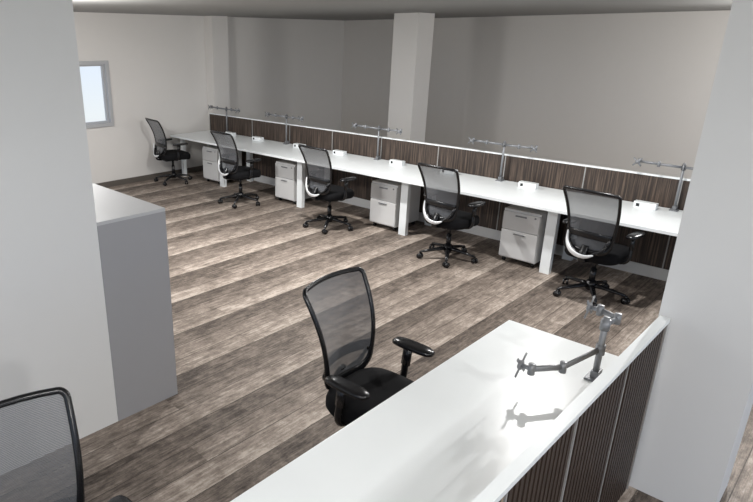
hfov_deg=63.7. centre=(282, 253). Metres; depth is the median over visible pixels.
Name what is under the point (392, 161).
module
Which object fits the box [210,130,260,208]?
office chair
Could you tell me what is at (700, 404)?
column
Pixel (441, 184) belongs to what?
office chair
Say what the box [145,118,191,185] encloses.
office chair
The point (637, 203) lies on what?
module
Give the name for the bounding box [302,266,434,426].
office chair
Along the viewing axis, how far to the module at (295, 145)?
9.05 m
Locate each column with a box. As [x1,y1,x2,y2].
[204,16,229,129]
[387,13,434,141]
[629,0,752,501]
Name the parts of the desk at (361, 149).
privacy panel, leg frame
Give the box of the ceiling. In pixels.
[72,0,732,20]
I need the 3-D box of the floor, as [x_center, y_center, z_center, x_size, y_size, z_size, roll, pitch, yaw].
[0.894,0.668,4.938,13.830,0.001,13.120,-18,27,-41]
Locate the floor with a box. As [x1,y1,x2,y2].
[79,170,752,501]
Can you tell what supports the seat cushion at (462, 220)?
on the office chair at (441, 184)
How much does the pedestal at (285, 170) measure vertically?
0.599 m
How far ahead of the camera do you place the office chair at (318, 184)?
7.36 m
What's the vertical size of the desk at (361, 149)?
1.043 m
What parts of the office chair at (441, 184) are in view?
frame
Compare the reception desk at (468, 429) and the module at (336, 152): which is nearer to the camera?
the reception desk at (468, 429)
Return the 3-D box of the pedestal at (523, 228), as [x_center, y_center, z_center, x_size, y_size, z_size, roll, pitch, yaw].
[2.689,-0.213,6.507,0.542,0.599,0.400,-18,27,-41]
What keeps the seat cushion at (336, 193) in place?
on the office chair at (318, 184)
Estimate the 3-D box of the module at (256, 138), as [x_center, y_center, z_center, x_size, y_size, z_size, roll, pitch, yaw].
[-0.407,-1.860,9.694,0.082,0.060,0.200,-18,27,-41]
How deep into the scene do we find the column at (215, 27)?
10.51 m
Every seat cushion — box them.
[158,149,190,160]
[226,166,260,179]
[310,184,353,201]
[326,367,413,424]
[425,210,479,229]
[564,243,632,265]
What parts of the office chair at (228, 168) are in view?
frame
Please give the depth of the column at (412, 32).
9.30 m
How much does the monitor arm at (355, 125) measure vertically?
0.473 m
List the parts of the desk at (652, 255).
privacy panel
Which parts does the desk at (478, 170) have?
privacy panel, leg frame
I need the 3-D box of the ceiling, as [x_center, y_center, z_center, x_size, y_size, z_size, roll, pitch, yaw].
[0.897,-1.892,4.019,13.830,0.100,13.120,-18,27,-41]
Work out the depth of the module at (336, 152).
8.46 m
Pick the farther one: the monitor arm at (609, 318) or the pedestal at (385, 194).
the pedestal at (385, 194)
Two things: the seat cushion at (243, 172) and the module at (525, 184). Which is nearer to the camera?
the module at (525, 184)
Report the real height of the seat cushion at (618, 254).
0.127 m
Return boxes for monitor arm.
[208,105,239,131]
[265,112,303,143]
[352,123,401,159]
[468,137,537,181]
[514,295,621,381]
[632,157,692,211]
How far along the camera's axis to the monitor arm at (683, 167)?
5.71 m
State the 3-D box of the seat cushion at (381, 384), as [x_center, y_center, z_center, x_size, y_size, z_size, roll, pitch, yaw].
[0.522,0.802,3.216,0.500,0.127,0.500,19,27,42]
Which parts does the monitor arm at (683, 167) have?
post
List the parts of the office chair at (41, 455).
frame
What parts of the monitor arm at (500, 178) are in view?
post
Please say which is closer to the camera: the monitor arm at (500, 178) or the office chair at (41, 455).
the office chair at (41, 455)
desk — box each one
[170,113,252,186]
[211,119,331,207]
[230,316,670,501]
[290,130,439,235]
[396,144,585,273]
[546,165,690,280]
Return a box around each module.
[252,136,263,140]
[293,143,305,147]
[333,150,346,155]
[389,159,404,165]
[518,181,538,188]
[633,200,658,209]
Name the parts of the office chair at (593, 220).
frame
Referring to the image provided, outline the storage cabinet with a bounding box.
[92,183,177,420]
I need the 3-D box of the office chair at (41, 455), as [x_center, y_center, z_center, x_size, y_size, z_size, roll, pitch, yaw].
[-0.795,1.132,2.031,0.674,1.089,0.721,-16,25,-38]
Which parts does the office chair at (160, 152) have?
frame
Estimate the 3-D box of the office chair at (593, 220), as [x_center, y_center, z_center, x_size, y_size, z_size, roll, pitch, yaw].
[2.894,-0.101,5.474,0.721,1.089,0.674,-14,24,-35]
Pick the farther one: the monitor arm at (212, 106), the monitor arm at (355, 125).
the monitor arm at (212, 106)
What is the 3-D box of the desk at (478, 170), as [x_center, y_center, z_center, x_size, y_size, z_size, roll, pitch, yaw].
[2.305,-0.555,6.806,0.911,1.043,1.844,-18,27,-41]
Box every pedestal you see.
[202,145,241,183]
[275,159,310,204]
[370,178,420,230]
[499,204,560,267]
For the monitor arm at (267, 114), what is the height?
0.473 m
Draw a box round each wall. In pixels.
[0,0,117,438]
[74,12,343,183]
[341,10,730,178]
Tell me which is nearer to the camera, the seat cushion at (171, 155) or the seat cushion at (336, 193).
the seat cushion at (336, 193)
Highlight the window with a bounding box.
[79,61,113,128]
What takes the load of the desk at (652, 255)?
on the floor
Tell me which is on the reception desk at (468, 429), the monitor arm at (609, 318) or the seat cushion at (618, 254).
the monitor arm at (609, 318)
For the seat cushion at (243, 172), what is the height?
0.127 m
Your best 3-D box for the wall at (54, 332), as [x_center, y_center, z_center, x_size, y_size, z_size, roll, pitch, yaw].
[-2.803,0.340,1.892,4.679,2.670,0.200,-18,27,-41]
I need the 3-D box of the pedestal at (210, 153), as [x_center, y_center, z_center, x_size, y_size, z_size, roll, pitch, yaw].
[-1.035,-1.520,10.139,0.542,0.599,0.400,-18,27,-41]
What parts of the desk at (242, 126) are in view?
leg frame, privacy panel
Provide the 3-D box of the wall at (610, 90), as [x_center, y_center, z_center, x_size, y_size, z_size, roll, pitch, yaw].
[5.870,-2.159,8.874,0.200,2.670,12.920,-18,27,-41]
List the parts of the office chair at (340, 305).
frame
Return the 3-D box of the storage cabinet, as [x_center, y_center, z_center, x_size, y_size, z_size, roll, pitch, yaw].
[-1.407,0.215,4.238,0.452,1.322,1.500,-18,27,-41]
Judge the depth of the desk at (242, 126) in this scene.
10.26 m
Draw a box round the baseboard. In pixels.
[96,165,202,186]
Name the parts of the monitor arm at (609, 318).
post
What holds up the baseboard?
attached to the wall at (291, 67)
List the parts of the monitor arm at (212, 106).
post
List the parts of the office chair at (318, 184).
frame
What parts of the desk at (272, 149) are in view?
privacy panel, leg frame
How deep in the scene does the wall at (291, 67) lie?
10.41 m
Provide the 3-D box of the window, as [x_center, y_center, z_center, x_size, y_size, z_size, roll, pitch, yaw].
[-3.230,-2.381,9.037,1.320,1.000,0.115,-18,27,-41]
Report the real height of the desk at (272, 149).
1.043 m
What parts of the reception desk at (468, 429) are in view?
privacy panel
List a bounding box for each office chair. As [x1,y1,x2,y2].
[0,387,131,501]
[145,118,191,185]
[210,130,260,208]
[298,144,356,234]
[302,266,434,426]
[416,162,485,267]
[553,185,645,306]
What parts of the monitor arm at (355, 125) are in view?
post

